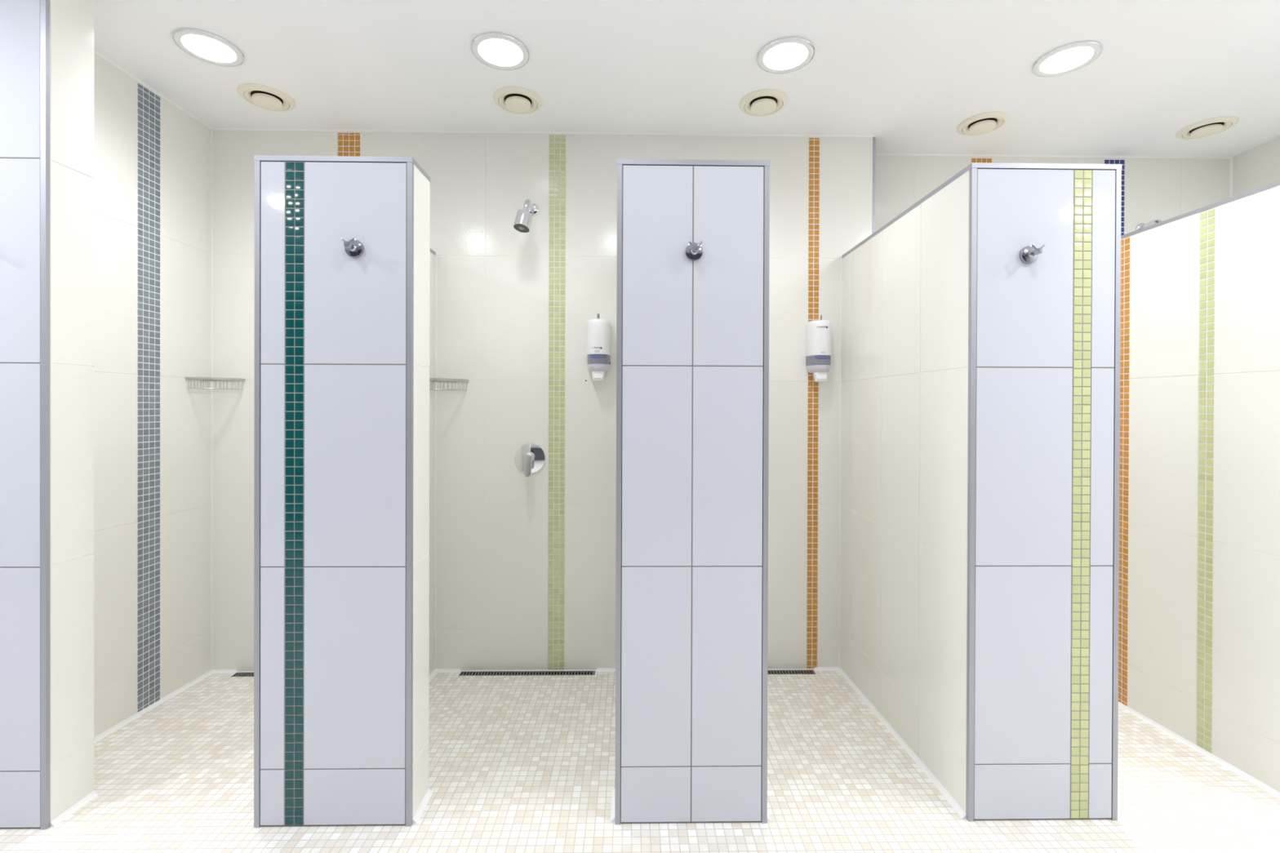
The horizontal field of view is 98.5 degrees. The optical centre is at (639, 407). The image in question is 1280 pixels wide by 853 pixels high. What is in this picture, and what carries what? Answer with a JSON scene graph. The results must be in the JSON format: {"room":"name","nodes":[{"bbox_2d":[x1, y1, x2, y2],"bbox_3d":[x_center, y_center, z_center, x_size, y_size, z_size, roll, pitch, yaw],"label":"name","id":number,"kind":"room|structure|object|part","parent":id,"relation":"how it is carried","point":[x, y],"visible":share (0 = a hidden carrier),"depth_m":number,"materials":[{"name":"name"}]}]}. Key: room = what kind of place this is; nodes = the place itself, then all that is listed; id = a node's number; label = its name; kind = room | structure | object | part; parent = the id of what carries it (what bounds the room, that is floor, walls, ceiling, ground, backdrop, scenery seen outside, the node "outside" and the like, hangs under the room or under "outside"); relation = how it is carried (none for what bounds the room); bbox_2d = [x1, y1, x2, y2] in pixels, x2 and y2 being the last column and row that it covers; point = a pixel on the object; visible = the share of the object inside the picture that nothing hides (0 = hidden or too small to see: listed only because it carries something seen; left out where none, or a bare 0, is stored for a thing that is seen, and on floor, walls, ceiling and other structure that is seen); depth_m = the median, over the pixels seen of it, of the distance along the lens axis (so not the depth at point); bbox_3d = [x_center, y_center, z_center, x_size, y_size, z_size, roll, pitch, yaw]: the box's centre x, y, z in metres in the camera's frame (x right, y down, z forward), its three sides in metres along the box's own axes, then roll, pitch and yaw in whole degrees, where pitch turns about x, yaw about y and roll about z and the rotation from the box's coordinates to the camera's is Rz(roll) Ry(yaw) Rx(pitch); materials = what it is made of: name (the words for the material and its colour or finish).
{"room":"communal shower room","nodes":[
{"label":"communal shower room","id":0,"kind":"room"},
{"bbox_2d":[0,0,213,830],"bbox_3d":[-1.970,-0.017,2.153,0.468,2.630,1.079,0,0,-1],"label":"wall","id":1,"kind":"structure","parent":0,"point":[106,181],"depth_m":1.75,"materials":[{"name":"white tile"}]},
{"bbox_3d":[-1.977,-0.047,1.619,0.438,2.566,0.010,0,0,-1],"label":"panel","id":2,"kind":"part","parent":1,"relation":"part of","materials":[{"name":"white tile"}]},
{"bbox_3d":[-1.750,-0.044,1.623,0.016,2.570,0.012,0,0,-1],"label":"edge trim","id":3,"kind":"part","parent":1,"relation":"part of","materials":[{"name":"silver metal"}]},
{"bbox_2d":[212,128,875,673],"bbox_3d":[-0.516,-0.014,2.803,3.314,2.630,0.301,0,0,-1],"label":"wall","id":4,"kind":"structure","parent":0,"point":[526,566],"depth_m":2.67,"materials":[{"name":"white tile"}]},
{"bbox_2d":[185,377,244,389],"bbox_3d":[-1.970,-0.112,2.563,0.158,0.052,0.158,0,0,-1],"label":"corner shelf","id":5,"kind":"object","parent":4,"relation":"attached to","point":[200,379],"visible":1,"depth_m":2.56,"materials":[{"name":"silver metal"}]},
{"bbox_2d":[429,377,468,390],"bbox_3d":[-0.904,-0.109,2.580,0.158,0.052,0.158,0,0,-1],"label":"corner shelf","id":6,"kind":"object","parent":4,"relation":"attached to","point":[437,380],"visible":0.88,"depth_m":2.58,"materials":[{"name":"silver metal"}]},
{"bbox_2d":[513,198,538,232],"bbox_3d":[-0.532,-0.896,2.570,0.083,0.179,0.191,0,0,4],"label":"shower","id":7,"kind":"object","parent":4,"relation":"attached to","point":[522,221],"visible":1,"depth_m":2.51,"materials":[{"name":"silver metal"}]},
{"bbox_3d":[-0.521,-0.947,2.592,0.026,0.064,0.131,0,0,3],"label":"arm","id":8,"kind":"part","parent":7,"relation":"part of","materials":[{"name":"silver metal"}]},
{"bbox_3d":[-0.518,-0.955,2.656,0.062,0.062,0.012,0,0,-1],"label":"wall plate","id":9,"kind":"part","parent":7,"relation":"part of","materials":[{"name":"silver metal"}]},
{"bbox_2d":[515,443,545,477],"bbox_3d":[-0.530,0.249,2.629,0.147,0.156,0.075,0,0,-1],"label":"shower mixer","id":10,"kind":"object","parent":4,"relation":"attached to","point":[530,458],"visible":1,"depth_m":2.66,"materials":[{"name":"silver metal"}]},
{"bbox_3d":[-0.529,0.271,2.607,0.039,0.111,0.030,0,0,-1],"label":"lever","id":11,"kind":"part","parent":10,"relation":"part of","materials":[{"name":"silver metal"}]},
{"bbox_2d":[586,313,610,381],"bbox_3d":[-0.199,-0.287,2.626,0.112,0.320,0.086,0,0,-1],"label":"soap dispenser","id":12,"kind":"object","parent":4,"relation":"attached to","point":[598,331],"visible":1,"depth_m":2.59,"materials":[{"name":"white plastic"}]},
{"bbox_3d":[-0.199,-0.150,2.625,0.061,0.046,0.051,0,0,-1],"label":"push lever","id":13,"kind":"part","parent":12,"relation":"part of","materials":[{"name":"white plastic"}]},
{"bbox_2d":[805,315,831,382],"bbox_3d":[0.863,-0.283,2.643,0.112,0.320,0.086,0,0,-1],"label":"soap dispenser","id":14,"kind":"object","parent":4,"relation":"attached to","point":[818,332],"visible":1,"depth_m":2.61,"materials":[{"name":"white plastic"}]},
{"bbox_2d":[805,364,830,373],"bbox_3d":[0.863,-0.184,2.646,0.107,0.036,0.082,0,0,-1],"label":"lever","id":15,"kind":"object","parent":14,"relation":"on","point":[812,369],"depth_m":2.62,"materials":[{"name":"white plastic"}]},
{"bbox_3d":[0.863,-0.146,2.641,0.061,0.046,0.051,0,0,-1],"label":"push lever","id":16,"kind":"part","parent":14,"relation":"part of","materials":[{"name":"white plastic"}]},
{"bbox_3d":[1.138,-0.638,2.694,0.013,1.370,0.011,0,0,-1],"label":"edge trim","id":17,"kind":"part","parent":4,"relation":"part of","materials":[{"name":"silver metal"}]},
{"bbox_2d":[0,670,1279,852],"bbox_3d":[-0.474,1.351,-0.142,7.457,0.200,6.121,0,0,-1],"label":"floor","id":18,"kind":"structure","parent":0,"point":[517,764],"depth_m":1.79,"materials":[{"name":"tile"}]},
{"bbox_2d":[231,672,253,676],"bbox_3d":[-1.607,1.294,2.625,0.645,0.051,0.042,0,0,-1],"label":"floor drain","id":19,"kind":"object","parent":18,"relation":"in","point":[237,674],"visible":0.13,"depth_m":2.62,"materials":[{"name":"silver metal"}]},
{"bbox_2d":[252,155,436,827],"bbox_3d":[-0.916,0.279,2.145,0.489,2.046,1.030,0,0,-1],"label":"wall","id":20,"kind":"structure","parent":18,"relation":"on","point":[345,418],"depth_m":1.63,"materials":[{"name":"white tile"}]},
{"bbox_3d":[-1.131,0.257,1.634,0.016,1.970,0.013,0,0,-1],"label":"edge trim","id":21,"kind":"part","parent":20,"relation":"part of","materials":[{"name":"silver metal"}]},
{"bbox_3d":[-0.913,-0.737,2.142,0.462,0.015,1.030,0,0,-1],"label":"trim","id":22,"kind":"part","parent":20,"relation":"part of","materials":[{"name":"silver metal"}]},
{"bbox_2d":[340,237,364,257],"bbox_3d":[-0.842,-0.469,1.606,0.053,0.053,0.049,0,0,-1],"label":"robe hook","id":23,"kind":"object","parent":20,"relation":"attached to","point":[354,248],"visible":1,"depth_m":1.62,"materials":[{"name":"silver metal"}]},
{"bbox_3d":[-0.842,-0.469,1.600,0.023,0.023,0.039,0,0,-1],"label":"post","id":24,"kind":"part","parent":23,"relation":"part of","materials":[{"name":"silver metal"}]},
{"bbox_3d":[-0.685,0.259,1.641,0.016,1.970,0.013,0,0,-1],"label":"edge trim","id":25,"kind":"part","parent":20,"relation":"part of","materials":[{"name":"silver metal"}]},
{"bbox_2d":[458,671,595,675],"bbox_3d":[-0.538,1.298,2.642,0.645,0.051,0.042,0,0,-1],"label":"floor drain","id":26,"kind":"object","parent":18,"relation":"in","point":[468,673],"visible":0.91,"depth_m":2.65,"materials":[{"name":"silver"}]},
{"bbox_2d":[610,159,770,824],"bbox_3d":[0.148,0.282,2.162,0.484,2.046,1.030,0,0,-1],"label":"wall","id":27,"kind":"structure","parent":18,"relation":"on","point":[692,337],"depth_m":1.65,"materials":[{"name":"white tile"}]},
{"bbox_3d":[-0.064,0.261,1.651,0.016,1.970,0.013,0,0,-1],"label":"edge trim","id":28,"kind":"part","parent":27,"relation":"part of","materials":[{"name":"silver metal"}]},
{"bbox_3d":[0.152,-0.733,2.158,0.457,0.015,1.030,0,0,-1],"label":"trim","id":29,"kind":"part","parent":27,"relation":"part of","materials":[{"name":"silver metal"}]},
{"bbox_2d":[684,241,702,261],"bbox_3d":[0.161,-0.464,1.621,0.053,0.053,0.049,0,0,-1],"label":"robe hook","id":30,"kind":"object","parent":27,"relation":"attached to","point":[694,251],"visible":1,"depth_m":1.64,"materials":[{"name":"silver metal"}]},
{"bbox_3d":[0.161,-0.464,1.616,0.023,0.023,0.039,0,0,-1],"label":"post","id":31,"kind":"part","parent":30,"relation":"part of","materials":[{"name":"silver metal"}]},
{"bbox_3d":[0.377,0.262,1.657,0.016,1.970,0.013,0,0,-1],"label":"edge trim","id":32,"kind":"part","parent":27,"relation":"part of","materials":[{"name":"silver metal"}]},
{"bbox_2d":[767,670,815,674],"bbox_3d":[0.520,1.301,2.659,0.645,0.051,0.042,0,0,-1],"label":"floor drain","id":33,"kind":"object","parent":18,"relation":"in","point":[769,672],"visible":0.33,"depth_m":2.67,"materials":[{"name":"silver metal"}]},
{"bbox_2d":[837,162,1121,822],"bbox_3d":[1.214,0.286,2.178,0.484,2.046,1.030,0,0,-1],"label":"wall","id":34,"kind":"structure","parent":18,"relation":"on","point":[980,445],"depth_m":1.67,"materials":[{"name":"white tile"}]},
{"bbox_3d":[1.003,0.264,1.667,0.016,1.970,0.013,0,0,-1],"label":"edge trim","id":35,"kind":"part","parent":34,"relation":"part of","materials":[{"name":"silver metal"}]},
{"bbox_3d":[1.218,-0.730,2.175,0.457,0.015,1.030,0,0,-1],"label":"trim","id":36,"kind":"part","parent":34,"relation":"part of","materials":[{"name":"silver metal"}]},
{"bbox_2d":[1019,244,1045,263],"bbox_3d":[1.170,-0.459,1.637,0.053,0.053,0.049,0,0,-1],"label":"robe hook","id":37,"kind":"object","parent":34,"relation":"attached to","point":[1028,254],"visible":1,"depth_m":1.65,"materials":[{"name":"silver metal"}]},
{"bbox_3d":[1.170,-0.459,1.632,0.023,0.023,0.039,0,0,-1],"label":"post","id":38,"kind":"part","parent":37,"relation":"part of","materials":[{"name":"silver metal"}]},
{"bbox_3d":[1.223,0.259,1.670,0.431,1.977,0.010,0,0,-1],"label":"panel","id":39,"kind":"part","parent":34,"relation":"part of","materials":[{"name":"white tile"}]},
{"bbox_3d":[1.442,0.266,1.674,0.016,1.970,0.013,0,0,-1],"label":"edge trim","id":40,"kind":"part","parent":34,"relation":"part of","materials":[{"name":"silver metal"}]},
{"bbox_2d":[1118,180,1279,799],"bbox_3d":[2.281,0.289,2.289,0.483,2.046,1.217,0,0,-1],"label":"wall","id":41,"kind":"structure","parent":18,"relation":"on","point":[1199,615],"depth_m":2.02,"materials":[{"name":"white tile"}]},
{"bbox_3d":[2.284,-0.727,2.286,0.456,0.015,1.217,0,0,-1],"label":"trim","id":42,"kind":"part","parent":41,"relation":"part of","materials":[{"name":"silver metal"}]},
{"bbox_2d":[93,0,1279,156],"bbox_3d":[-0.514,-1.380,-0.182,7.557,0.120,6.261,0,0,-1],"label":"ceiling","id":43,"kind":"structure","parent":0,"point":[905,74],"depth_m":2.14,"materials":[{"name":"white paint"}]},
{"bbox_2d":[172,27,244,66],"bbox_3d":[-1.588,-1.324,2.035,0.211,0.012,0.211,0,0,-1],"label":"recessed light","id":44,"kind":"object","parent":43,"relation":"in","point":[205,46],"visible":1,"depth_m":2.02,"materials":[{"name":"silver metal"}]},
{"bbox_2d":[181,34,236,62],"bbox_3d":[-1.588,-1.321,2.035,0.160,0.004,0.160,0,0,-1],"label":"diffuser","id":45,"kind":"object","parent":44,"relation":"attached to","point":[209,48],"depth_m":2.03,"materials":[{"name":"white plastic"}]},
{"bbox_2d":[236,83,295,111],"bbox_3d":[-1.600,-1.319,2.367,0.209,0.026,0.209,0,0,-1],"label":"ceiling vent","id":46,"kind":"object","parent":43,"relation":"in","point":[263,96],"visible":1,"depth_m":2.34,"materials":[{"name":"white plastic"}]},
{"bbox_2d":[471,31,529,70],"bbox_3d":[-0.518,-1.321,2.052,0.211,0.012,0.211,0,0,-1],"label":"recessed light","id":47,"kind":"object","parent":43,"relation":"in","point":[488,52],"visible":1,"depth_m":2.04,"materials":[{"name":"silver metal"}]},
{"bbox_2d":[478,38,522,66],"bbox_3d":[-0.518,-1.317,2.052,0.160,0.004,0.160,0,0,-1],"label":"diffuser","id":48,"kind":"object","parent":47,"relation":"attached to","point":[490,51],"depth_m":2.04,"materials":[{"name":"white plastic"}]},
{"bbox_2d":[493,86,542,114],"bbox_3d":[-0.527,-1.315,2.383,0.209,0.026,0.209,0,0,-1],"label":"ceiling vent","id":49,"kind":"object","parent":43,"relation":"in","point":[513,100],"visible":1,"depth_m":2.35,"materials":[{"name":"white plastic"}]},
{"bbox_2d":[738,88,788,116],"bbox_3d":[0.536,-1.312,2.394,0.209,0.026,0.209,0,0,-1],"label":"ceiling vent","id":50,"kind":"object","parent":43,"relation":"in","point":[763,102],"visible":1,"depth_m":2.37,"materials":[{"name":"white plastic"}]},
{"bbox_2d":[756,35,814,73],"bbox_3d":[0.546,-1.317,2.068,0.211,0.012,0.211,0,0,-1],"label":"recessed light","id":51,"kind":"object","parent":43,"relation":"in","point":[788,54],"visible":1,"depth_m":2.05,"materials":[{"name":"silver metal"}]},
{"bbox_2d":[763,42,807,70],"bbox_3d":[0.546,-1.314,2.068,0.160,0.004,0.160,0,0,-1],"label":"diffuser","id":52,"kind":"object","parent":51,"relation":"attached to","point":[783,55],"depth_m":2.06,"materials":[{"name":"white plastic"}]},
{"bbox_2d":[956,111,1009,135],"bbox_3d":[1.593,-1.309,2.564,0.209,0.026,0.209,0,0,-1],"label":"ceiling vent","id":53,"kind":"object","parent":43,"relation":"in","point":[985,122],"visible":1,"depth_m":2.54,"materials":[{"name":"white plastic"}]},
{"bbox_2d":[1031,40,1102,77],"bbox_3d":[1.612,-1.314,2.085,0.211,0.012,0.211,0,0,-1],"label":"recessed light","id":54,"kind":"object","parent":43,"relation":"in","point":[1070,57],"visible":1,"depth_m":2.07,"materials":[{"name":"silver metal"}]},
{"bbox_2d":[1040,46,1093,73],"bbox_3d":[1.612,-1.310,2.085,0.160,0.004,0.160,0,0,-1],"label":"diffuser","id":55,"kind":"object","parent":54,"relation":"attached to","point":[1060,60],"depth_m":2.08,"materials":[{"name":"white plastic"}]},
{"bbox_2d":[1175,115,1239,139],"bbox_3d":[2.666,-1.306,2.595,0.209,0.026,0.209,0,0,-1],"label":"ceiling vent","id":56,"kind":"object","parent":43,"relation":"in","point":[1211,126],"visible":1,"depth_m":2.57,"materials":[{"name":"white plastic"}]},
{"bbox_2d":[875,153,1232,235],"bbox_3d":[2.175,-0.006,2.939,2.073,2.630,0.113,0,0,-1],"label":"wall","id":57,"kind":"structure","parent":0,"point":[1162,188],"depth_m":2.90,"materials":[{"name":"white tile"}]},
{"bbox_2d":[1135,219,1162,230],"bbox_3d":[2.622,-0.880,2.808,0.083,0.179,0.191,0,0,4],"label":"shower","id":58,"kind":"object","parent":57,"relation":"attached to","point":[1140,225],"visible":0.15,"depth_m":2.85,"materials":[{"name":"silver metal"}]},
{"bbox_3d":[2.636,-0.939,2.894,0.062,0.062,0.012,0,0,-1],"label":"wall plate","id":59,"kind":"part","parent":58,"relation":"part of","materials":[{"name":"silver metal"}]},
{"bbox_3d":[2.633,-0.931,2.829,0.026,0.064,0.131,0,0,3],"label":"arm","id":60,"kind":"part","parent":58,"relation":"part of","materials":[{"name":"silver metal"}]},
{"bbox_2d":[1232,137,1279,196],"bbox_3d":[3.202,0.007,-0.094,0.113,2.630,6.111,0,0,-1],"label":"wall","id":61,"kind":"structure","parent":0,"point":[1259,166],"depth_m":2.79,"materials":[{"name":"white tile"}]}
]}

